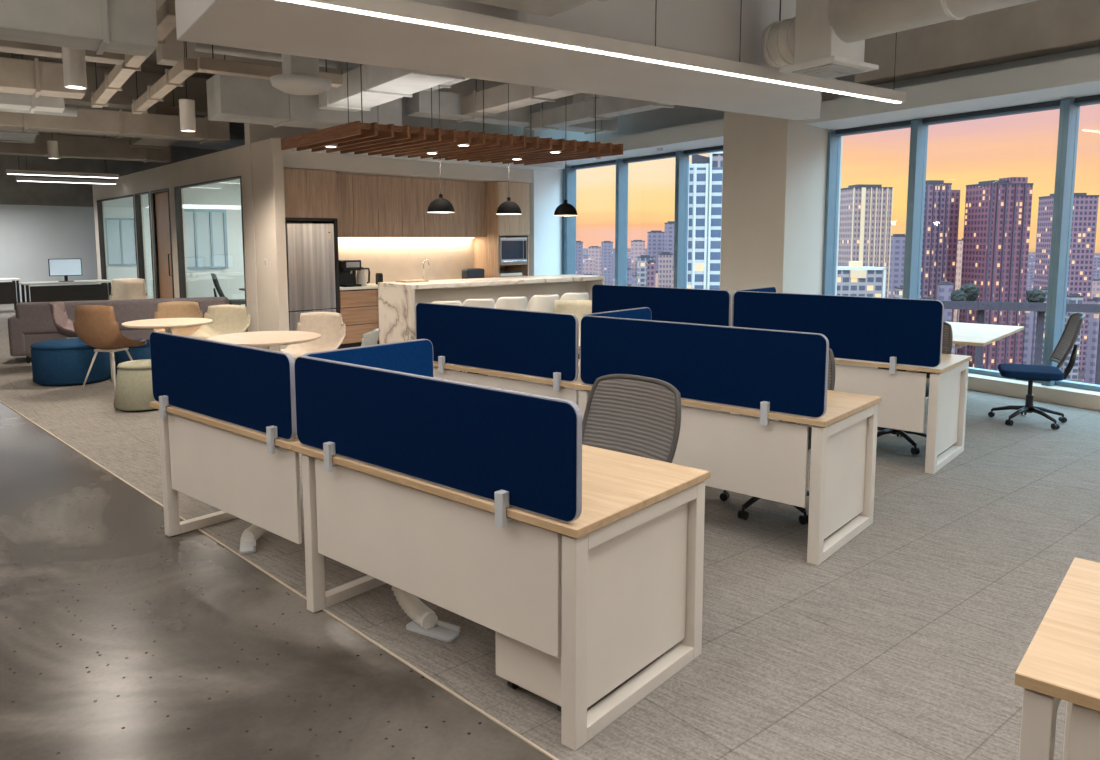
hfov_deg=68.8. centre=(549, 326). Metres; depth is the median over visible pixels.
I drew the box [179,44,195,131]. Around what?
pendant light
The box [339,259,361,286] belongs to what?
coffee machine
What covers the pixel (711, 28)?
ceiling
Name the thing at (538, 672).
pedestal
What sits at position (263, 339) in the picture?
round table
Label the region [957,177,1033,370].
apartment tower
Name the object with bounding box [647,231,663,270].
block
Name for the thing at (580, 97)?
air duct
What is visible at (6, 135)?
air duct
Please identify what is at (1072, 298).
block
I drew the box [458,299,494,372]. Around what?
bar stool
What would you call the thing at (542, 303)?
bar stool
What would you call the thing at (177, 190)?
window
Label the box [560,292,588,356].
bar stool
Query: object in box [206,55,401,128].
air duct
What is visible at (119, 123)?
air duct
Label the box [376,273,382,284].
canister
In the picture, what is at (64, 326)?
shell chair
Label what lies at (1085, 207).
apartment tower
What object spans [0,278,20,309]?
desk
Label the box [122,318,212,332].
round table
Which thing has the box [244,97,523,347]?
wall
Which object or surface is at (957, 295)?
tree
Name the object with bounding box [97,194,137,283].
window
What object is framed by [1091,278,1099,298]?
block
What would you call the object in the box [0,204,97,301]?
wall
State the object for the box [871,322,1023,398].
office desk
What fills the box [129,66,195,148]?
air duct
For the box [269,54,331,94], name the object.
diffuser
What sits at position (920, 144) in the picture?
window
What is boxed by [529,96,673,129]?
air duct
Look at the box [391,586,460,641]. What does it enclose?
spine
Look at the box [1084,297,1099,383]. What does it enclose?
block
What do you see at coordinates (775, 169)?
wall pier
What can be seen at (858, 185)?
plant
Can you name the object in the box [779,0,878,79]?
diffuser
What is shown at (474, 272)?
toaster
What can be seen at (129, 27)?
air duct
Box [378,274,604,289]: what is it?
island countertop
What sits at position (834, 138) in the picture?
window
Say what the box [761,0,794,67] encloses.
duct
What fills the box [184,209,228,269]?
window
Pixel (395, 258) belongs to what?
backsplash
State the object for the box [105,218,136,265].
window
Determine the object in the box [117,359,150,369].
seat cushion
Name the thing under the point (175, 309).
shell chair
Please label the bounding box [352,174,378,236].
upper cabinet
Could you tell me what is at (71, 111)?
ceiling pipe
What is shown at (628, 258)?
block
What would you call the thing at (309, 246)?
fridge
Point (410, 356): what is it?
privacy screen
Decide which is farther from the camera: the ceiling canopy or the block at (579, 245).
the block at (579, 245)
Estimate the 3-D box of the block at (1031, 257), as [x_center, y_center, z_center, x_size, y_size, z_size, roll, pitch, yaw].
[971.126,-121.835,1613.192,14.588,42.534,11.671,-2,7,-21]
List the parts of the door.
handle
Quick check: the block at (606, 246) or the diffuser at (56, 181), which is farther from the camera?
the block at (606, 246)
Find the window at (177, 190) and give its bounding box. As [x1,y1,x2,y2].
[174,176,247,331]
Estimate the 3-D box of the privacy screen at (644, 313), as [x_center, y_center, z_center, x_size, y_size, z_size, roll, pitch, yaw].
[0.445,0.110,5.278,0.038,0.428,0.762,5,8,40]
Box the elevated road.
[941,301,1099,384]
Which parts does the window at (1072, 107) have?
head trim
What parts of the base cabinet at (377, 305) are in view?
drawer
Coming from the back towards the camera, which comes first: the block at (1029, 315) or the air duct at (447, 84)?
the block at (1029, 315)
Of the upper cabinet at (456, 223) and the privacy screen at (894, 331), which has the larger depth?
the upper cabinet at (456, 223)
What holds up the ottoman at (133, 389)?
on the floor
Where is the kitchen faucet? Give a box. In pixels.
[421,260,428,279]
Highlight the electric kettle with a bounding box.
[356,266,369,285]
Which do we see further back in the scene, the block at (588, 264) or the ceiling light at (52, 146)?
the block at (588, 264)
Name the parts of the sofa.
armrest, backrest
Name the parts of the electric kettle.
handle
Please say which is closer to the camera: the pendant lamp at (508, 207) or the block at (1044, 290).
the pendant lamp at (508, 207)
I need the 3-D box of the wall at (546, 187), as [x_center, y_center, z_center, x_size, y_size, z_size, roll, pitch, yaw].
[-0.089,-2.156,15.026,0.200,4.300,1.399,3,7,24]
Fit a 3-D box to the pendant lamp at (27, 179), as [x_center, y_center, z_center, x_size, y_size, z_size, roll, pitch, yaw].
[-10.019,-3.733,16.604,1.800,1.510,0.101,-4,8,-35]
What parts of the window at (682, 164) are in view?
head trim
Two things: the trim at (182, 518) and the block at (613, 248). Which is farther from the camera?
the block at (613, 248)
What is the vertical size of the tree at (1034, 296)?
52.746 m
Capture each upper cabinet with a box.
[336,173,353,236]
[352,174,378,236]
[377,176,401,236]
[401,177,424,236]
[424,179,445,236]
[446,180,466,236]
[466,181,486,236]
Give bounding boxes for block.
[576,241,582,274]
[583,259,594,274]
[588,246,600,275]
[601,241,612,284]
[613,248,614,276]
[627,257,630,267]
[627,267,632,284]
[631,240,644,274]
[632,274,636,285]
[637,255,652,285]
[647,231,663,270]
[647,260,655,286]
[655,271,657,286]
[658,252,672,287]
[664,221,674,264]
[672,265,673,287]
[837,261,885,297]
[894,285,921,298]
[937,281,953,321]
[1021,290,1036,364]
[1026,263,1034,289]
[1028,255,1034,262]
[1040,287,1047,364]
[1062,294,1083,379]
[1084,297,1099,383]
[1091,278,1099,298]
[1093,256,1099,277]
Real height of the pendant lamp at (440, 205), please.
2.361 m
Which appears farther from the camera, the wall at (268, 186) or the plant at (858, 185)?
the plant at (858, 185)
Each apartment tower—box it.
[838,184,892,297]
[888,234,905,297]
[920,180,959,352]
[953,238,962,321]
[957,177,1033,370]
[1033,193,1098,369]
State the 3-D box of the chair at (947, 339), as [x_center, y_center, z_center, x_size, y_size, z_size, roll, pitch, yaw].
[2.769,0.448,6.403,0.702,0.993,0.619,-5,8,-39]
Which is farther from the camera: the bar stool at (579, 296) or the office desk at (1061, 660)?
the bar stool at (579, 296)
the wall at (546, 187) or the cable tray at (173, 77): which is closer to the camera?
the cable tray at (173, 77)
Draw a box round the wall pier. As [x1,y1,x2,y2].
[720,78,842,326]
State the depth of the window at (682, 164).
12.77 m
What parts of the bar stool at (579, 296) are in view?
backrest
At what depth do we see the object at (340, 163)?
12.41 m
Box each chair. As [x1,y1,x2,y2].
[49,302,78,337]
[73,305,145,390]
[109,278,148,299]
[153,301,202,335]
[190,305,250,338]
[211,273,244,304]
[280,312,345,359]
[361,328,380,345]
[553,299,591,347]
[582,374,680,462]
[720,348,834,523]
[877,321,952,453]
[988,312,1085,428]
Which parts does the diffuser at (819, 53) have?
diffuser plate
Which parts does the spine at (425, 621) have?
plate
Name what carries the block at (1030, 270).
on the ground
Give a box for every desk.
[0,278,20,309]
[19,280,110,302]
[149,401,301,543]
[292,443,709,750]
[433,359,582,404]
[576,383,881,564]
[730,354,971,473]
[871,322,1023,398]
[1015,557,1099,759]
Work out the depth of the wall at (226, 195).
15.78 m
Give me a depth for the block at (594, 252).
1103.03 m
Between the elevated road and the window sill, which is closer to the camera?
the window sill
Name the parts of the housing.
door, door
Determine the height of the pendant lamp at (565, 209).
2.361 m
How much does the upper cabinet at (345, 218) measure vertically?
0.945 m
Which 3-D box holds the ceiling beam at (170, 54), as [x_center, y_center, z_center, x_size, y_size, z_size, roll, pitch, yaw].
[-2.097,-3.704,11.719,6.600,0.500,0.351,-4,8,-35]
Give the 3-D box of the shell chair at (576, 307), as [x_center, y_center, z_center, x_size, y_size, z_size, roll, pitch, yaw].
[0.226,0.175,9.200,0.614,0.931,0.552,2,7,20]
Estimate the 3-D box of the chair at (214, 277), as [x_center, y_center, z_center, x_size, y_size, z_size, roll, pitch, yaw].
[-5.936,-0.496,14.980,0.702,0.993,0.619,-2,7,-19]
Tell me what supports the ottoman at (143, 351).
on the floor
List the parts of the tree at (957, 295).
crown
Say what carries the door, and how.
in the wall at (268, 186)
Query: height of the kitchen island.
1.146 m
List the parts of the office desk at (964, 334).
support rail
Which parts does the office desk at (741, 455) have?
leg frame, modesty panel, leg frame, panel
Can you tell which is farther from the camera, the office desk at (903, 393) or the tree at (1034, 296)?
the tree at (1034, 296)
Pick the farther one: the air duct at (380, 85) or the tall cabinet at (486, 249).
the tall cabinet at (486, 249)
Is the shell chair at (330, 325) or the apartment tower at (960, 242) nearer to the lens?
the shell chair at (330, 325)
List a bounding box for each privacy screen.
[150,331,296,453]
[294,356,581,527]
[303,339,433,376]
[416,302,578,391]
[580,315,828,424]
[581,307,650,319]
[592,284,730,325]
[732,287,775,326]
[733,291,943,373]
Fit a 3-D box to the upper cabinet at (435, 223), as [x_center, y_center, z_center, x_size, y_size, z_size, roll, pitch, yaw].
[-2.022,-1.963,13.386,0.434,0.945,0.375,-6,9,-44]
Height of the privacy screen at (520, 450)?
0.457 m
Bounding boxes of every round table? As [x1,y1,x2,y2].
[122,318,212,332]
[207,331,320,349]
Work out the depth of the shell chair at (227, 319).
9.69 m
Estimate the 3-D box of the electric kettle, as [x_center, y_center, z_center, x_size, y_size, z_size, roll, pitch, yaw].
[-2.877,-0.780,12.394,0.235,0.300,0.160,-6,9,-44]
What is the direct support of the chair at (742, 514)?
on the floor
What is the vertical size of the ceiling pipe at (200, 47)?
0.690 m
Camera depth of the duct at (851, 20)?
5.58 m
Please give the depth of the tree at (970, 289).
380.18 m
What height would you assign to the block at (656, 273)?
50.902 m
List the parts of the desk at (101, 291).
leg, leg, panel, leg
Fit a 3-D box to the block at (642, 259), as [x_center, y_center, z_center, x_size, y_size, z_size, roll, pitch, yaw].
[62.167,-14.069,528.393,9.366,65.520,7.553,0,6,0]
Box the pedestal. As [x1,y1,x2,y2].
[495,534,562,711]
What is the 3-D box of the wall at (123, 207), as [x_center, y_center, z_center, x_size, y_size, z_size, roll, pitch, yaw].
[-9.281,-2.173,21.764,5.060,2.860,0.100,-5,8,-39]
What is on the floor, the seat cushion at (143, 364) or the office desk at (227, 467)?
the office desk at (227, 467)
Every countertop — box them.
[339,283,377,289]
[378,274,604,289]
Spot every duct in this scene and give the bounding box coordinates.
[0,0,157,56]
[0,40,124,64]
[0,54,38,143]
[0,57,64,112]
[0,57,84,98]
[0,74,229,142]
[0,133,170,162]
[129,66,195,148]
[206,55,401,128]
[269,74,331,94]
[318,64,464,111]
[406,91,617,133]
[422,78,470,90]
[461,79,580,116]
[465,0,607,16]
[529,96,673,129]
[573,93,604,103]
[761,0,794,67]
[827,0,1037,42]
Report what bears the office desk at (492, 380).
on the floor
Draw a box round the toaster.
[462,268,484,278]
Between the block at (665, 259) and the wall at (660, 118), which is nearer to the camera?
the wall at (660, 118)
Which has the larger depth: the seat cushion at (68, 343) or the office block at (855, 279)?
the office block at (855, 279)
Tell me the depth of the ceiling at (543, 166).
13.12 m
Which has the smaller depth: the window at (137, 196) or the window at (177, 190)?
the window at (177, 190)
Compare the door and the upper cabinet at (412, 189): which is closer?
the upper cabinet at (412, 189)
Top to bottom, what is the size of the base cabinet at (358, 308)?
0.876 m
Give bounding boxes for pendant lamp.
[6,136,118,177]
[16,160,116,183]
[280,0,904,102]
[427,88,454,212]
[496,83,521,214]
[554,186,577,215]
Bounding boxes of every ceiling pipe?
[0,54,76,116]
[194,42,363,69]
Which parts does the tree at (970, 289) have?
crown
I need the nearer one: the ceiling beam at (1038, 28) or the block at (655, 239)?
the ceiling beam at (1038, 28)
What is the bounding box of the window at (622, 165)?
[616,151,686,287]
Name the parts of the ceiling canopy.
slat canopy, cross rail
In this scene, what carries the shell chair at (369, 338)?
on the floor
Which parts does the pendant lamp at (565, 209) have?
lamp shade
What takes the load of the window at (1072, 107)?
attached to the wall at (660, 118)
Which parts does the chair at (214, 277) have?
backrest, frame, seat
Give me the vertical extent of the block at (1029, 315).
48.915 m
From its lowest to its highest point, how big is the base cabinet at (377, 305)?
0.876 m
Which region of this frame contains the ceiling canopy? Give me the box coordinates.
[281,62,622,164]
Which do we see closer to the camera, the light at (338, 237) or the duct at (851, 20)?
the duct at (851, 20)
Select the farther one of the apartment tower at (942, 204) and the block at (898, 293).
the apartment tower at (942, 204)
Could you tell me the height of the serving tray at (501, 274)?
0.048 m
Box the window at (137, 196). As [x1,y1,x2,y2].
[134,192,154,298]
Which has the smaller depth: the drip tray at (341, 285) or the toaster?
the drip tray at (341, 285)
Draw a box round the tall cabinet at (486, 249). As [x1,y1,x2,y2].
[474,182,529,277]
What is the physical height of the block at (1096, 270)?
53.310 m
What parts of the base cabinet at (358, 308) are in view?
drawer, drawer, drawer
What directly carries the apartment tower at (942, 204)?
on the ground
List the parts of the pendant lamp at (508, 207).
cord, lamp shade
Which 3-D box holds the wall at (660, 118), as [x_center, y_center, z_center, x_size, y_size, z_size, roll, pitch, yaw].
[4.429,-3.031,9.176,0.154,1.280,16.000,-4,7,-32]
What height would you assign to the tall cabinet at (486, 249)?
2.606 m
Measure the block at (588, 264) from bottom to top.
49.978 m
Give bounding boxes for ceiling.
[0,0,244,149]
[175,0,821,119]
[287,148,564,170]
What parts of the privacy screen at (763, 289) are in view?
fabric panel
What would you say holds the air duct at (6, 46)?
hanging from the ceiling at (236, 129)
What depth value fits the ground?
581.40 m
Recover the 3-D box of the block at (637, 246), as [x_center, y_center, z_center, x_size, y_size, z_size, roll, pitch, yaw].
[110.212,-71.469,1010.753,16.489,74.149,13.251,0,6,0]
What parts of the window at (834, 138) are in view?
head trim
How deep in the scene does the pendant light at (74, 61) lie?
6.74 m
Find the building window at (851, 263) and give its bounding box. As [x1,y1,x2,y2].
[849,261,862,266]
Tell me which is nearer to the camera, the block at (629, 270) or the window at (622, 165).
the window at (622, 165)
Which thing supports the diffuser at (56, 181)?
attached to the pendant lamp at (27, 179)
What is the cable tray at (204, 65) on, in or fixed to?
hanging from the ceiling at (236, 129)
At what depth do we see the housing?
11.43 m
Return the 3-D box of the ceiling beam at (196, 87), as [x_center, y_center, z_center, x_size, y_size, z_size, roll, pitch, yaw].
[-6.036,-3.874,13.499,12.000,0.550,0.400,-4,8,-35]
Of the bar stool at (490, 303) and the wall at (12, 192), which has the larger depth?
the wall at (12, 192)
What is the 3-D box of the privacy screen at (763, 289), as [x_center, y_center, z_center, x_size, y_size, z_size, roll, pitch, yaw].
[1.750,-0.088,6.873,0.038,0.473,0.772,5,8,40]
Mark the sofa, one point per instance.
(32, 322)
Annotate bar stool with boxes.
[432,301,463,371]
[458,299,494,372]
[495,297,527,377]
[528,294,559,311]
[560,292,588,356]
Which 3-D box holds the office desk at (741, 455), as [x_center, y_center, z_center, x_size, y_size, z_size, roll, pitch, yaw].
[1.030,0.751,4.819,1.570,0.746,0.832,5,8,40]
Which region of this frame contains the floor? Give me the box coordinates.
[0,301,1099,759]
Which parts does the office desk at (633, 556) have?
leg frame, modesty panel, leg frame, panel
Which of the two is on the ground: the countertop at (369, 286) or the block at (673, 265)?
the block at (673, 265)
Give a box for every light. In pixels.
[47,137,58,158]
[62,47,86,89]
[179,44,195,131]
[338,237,474,237]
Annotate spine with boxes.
[240,524,265,553]
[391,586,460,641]
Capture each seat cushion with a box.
[30,338,92,349]
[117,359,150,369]
[129,339,149,347]
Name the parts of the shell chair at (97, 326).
leg, under frame, leg, leg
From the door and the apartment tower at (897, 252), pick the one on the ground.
the apartment tower at (897, 252)
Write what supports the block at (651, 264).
on the ground
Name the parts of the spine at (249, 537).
plate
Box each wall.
[0,146,222,206]
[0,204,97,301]
[92,138,288,351]
[104,194,153,298]
[183,179,244,305]
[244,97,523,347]
[524,128,564,275]
[565,46,1099,166]
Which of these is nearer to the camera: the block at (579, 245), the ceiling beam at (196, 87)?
the ceiling beam at (196, 87)
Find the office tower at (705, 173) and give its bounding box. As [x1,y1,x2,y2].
[687,151,722,289]
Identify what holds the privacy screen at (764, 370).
attached to the office desk at (741, 455)
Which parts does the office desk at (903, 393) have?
modesty panel, leg frame, panel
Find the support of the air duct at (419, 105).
hanging from the ceiling at (236, 129)
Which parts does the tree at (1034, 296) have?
crown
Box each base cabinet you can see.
[340,289,376,348]
[375,289,378,343]
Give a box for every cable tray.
[91,0,175,107]
[131,41,196,113]
[196,45,342,86]
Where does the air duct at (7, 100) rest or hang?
hanging from the ceiling at (236, 129)
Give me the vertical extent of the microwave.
0.441 m
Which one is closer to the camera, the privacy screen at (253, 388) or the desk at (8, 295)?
the privacy screen at (253, 388)
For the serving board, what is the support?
on the island countertop
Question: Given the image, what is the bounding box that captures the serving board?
[395,280,428,282]
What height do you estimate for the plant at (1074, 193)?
1.810 m
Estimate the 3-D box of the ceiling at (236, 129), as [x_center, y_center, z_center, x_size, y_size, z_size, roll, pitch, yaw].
[-3.861,-3.856,9.901,29.200,0.200,17.000,5,8,40]
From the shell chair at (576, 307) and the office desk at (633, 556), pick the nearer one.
the office desk at (633, 556)
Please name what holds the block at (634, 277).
on the ground
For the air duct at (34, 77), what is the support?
hanging from the ceiling at (236, 129)
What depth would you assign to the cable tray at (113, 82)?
7.82 m
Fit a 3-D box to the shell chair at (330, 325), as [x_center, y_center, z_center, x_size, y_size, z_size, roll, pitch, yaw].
[-2.459,0.299,8.393,0.554,0.861,0.551,1,6,8]
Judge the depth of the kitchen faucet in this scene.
13.37 m
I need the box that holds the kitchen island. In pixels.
[378,274,604,373]
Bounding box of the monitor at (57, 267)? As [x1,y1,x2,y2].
[48,258,81,281]
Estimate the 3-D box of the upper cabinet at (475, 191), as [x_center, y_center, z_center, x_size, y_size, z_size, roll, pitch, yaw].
[-1.395,-2.029,13.988,0.434,0.945,0.375,-6,9,-44]
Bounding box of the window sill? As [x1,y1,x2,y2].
[835,363,1099,410]
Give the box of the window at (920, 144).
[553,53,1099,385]
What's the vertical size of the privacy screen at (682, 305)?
0.537 m
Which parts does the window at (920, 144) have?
head trim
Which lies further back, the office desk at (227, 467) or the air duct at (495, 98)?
the air duct at (495, 98)
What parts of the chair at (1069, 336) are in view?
leg, leg, seat, leg, leg, backrest, frame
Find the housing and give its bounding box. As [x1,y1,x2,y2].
[283,168,340,348]
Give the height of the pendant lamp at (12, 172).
1.510 m
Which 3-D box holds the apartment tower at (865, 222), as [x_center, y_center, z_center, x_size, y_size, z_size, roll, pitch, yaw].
[167.032,-22.891,430.831,21.646,104.393,17.927,-1,6,-6]
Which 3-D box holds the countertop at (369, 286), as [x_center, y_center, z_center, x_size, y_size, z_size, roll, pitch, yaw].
[-2.219,-0.688,13.104,3.050,0.038,0.675,-6,9,-44]
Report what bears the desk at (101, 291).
on the floor
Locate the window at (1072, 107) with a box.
[1046,95,1099,391]
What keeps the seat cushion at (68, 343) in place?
on the ottoman at (57, 362)
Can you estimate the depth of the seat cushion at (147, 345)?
9.45 m
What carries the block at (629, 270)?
on the ground
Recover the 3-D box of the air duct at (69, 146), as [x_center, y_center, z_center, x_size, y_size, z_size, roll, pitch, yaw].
[-9.248,-3.483,13.244,5.400,1.272,0.444,-4,8,-35]
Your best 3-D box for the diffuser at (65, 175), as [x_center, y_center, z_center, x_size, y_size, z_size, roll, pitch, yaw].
[-9.035,-2.796,14.944,1.760,0.010,0.080,-4,8,-35]
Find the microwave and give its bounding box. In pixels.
[499,238,526,262]
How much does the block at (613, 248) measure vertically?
56.116 m
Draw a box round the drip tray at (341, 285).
[340,284,361,286]
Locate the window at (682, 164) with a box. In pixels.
[675,145,722,287]
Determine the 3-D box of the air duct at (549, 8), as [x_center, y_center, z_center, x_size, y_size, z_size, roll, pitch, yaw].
[0.260,-2.521,4.267,0.754,1.222,1.900,-4,8,-35]
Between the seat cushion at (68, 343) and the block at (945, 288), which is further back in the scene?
the block at (945, 288)
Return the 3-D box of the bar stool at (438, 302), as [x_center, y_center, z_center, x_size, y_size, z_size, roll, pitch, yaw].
[-1.147,0.203,8.743,0.423,0.981,0.419,-2,7,-19]
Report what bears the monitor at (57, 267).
on the desk at (101, 291)
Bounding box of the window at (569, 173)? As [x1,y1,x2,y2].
[562,159,622,284]
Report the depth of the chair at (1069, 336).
7.10 m
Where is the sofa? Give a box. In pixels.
[8,297,228,362]
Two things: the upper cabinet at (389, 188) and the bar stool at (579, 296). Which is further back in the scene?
the upper cabinet at (389, 188)
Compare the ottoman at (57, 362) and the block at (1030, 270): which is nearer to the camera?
the ottoman at (57, 362)
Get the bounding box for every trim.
[0,401,558,759]
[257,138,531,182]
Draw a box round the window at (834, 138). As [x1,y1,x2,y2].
[822,119,915,298]
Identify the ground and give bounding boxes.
[583,248,1099,382]
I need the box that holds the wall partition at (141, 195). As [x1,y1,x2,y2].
[134,195,147,292]
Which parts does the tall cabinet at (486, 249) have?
door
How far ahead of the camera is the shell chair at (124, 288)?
12.94 m
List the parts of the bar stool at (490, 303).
backrest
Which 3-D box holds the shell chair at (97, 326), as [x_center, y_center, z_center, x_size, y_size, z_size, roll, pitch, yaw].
[-4.876,0.210,8.884,0.574,0.931,0.552,1,6,12]
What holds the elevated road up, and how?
on the ground
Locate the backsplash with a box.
[338,238,473,283]
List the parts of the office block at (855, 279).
frame post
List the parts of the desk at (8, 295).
panel, leg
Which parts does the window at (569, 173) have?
head trim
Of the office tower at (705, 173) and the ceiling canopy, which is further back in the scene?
the office tower at (705, 173)
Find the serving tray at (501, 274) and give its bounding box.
[500,273,521,275]
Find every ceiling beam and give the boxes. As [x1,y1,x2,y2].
[6,57,207,115]
[156,28,572,105]
[854,0,1099,85]
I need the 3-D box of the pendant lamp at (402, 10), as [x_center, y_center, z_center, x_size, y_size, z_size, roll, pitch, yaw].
[0.674,-2.636,5.860,6.720,1.342,0.102,-4,8,-35]
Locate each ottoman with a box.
[30,338,110,386]
[114,359,158,411]
[115,339,150,374]
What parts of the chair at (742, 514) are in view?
leg, leg, seat, backrest, frame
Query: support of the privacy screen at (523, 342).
attached to the office desk at (492, 380)
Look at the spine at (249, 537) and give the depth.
4.33 m
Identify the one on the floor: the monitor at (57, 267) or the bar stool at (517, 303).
the bar stool at (517, 303)
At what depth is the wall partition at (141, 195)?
16.91 m
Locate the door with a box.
[150,188,173,298]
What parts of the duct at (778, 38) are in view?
hanger rod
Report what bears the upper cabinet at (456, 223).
attached to the wall at (253, 132)
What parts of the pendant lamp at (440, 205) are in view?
cord, lamp shade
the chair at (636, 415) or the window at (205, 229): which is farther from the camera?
the window at (205, 229)
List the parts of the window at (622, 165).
head trim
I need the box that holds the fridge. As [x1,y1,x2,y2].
[285,223,335,330]
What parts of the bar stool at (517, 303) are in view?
backrest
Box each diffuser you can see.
[11,174,111,177]
[17,180,105,183]
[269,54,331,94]
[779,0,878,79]
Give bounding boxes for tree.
[950,289,967,354]
[959,283,979,355]
[1026,288,1045,364]
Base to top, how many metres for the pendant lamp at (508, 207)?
2.361 m
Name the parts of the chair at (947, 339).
leg, leg, leg, backrest, frame, seat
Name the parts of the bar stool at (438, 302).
backrest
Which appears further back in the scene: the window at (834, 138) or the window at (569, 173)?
the window at (569, 173)

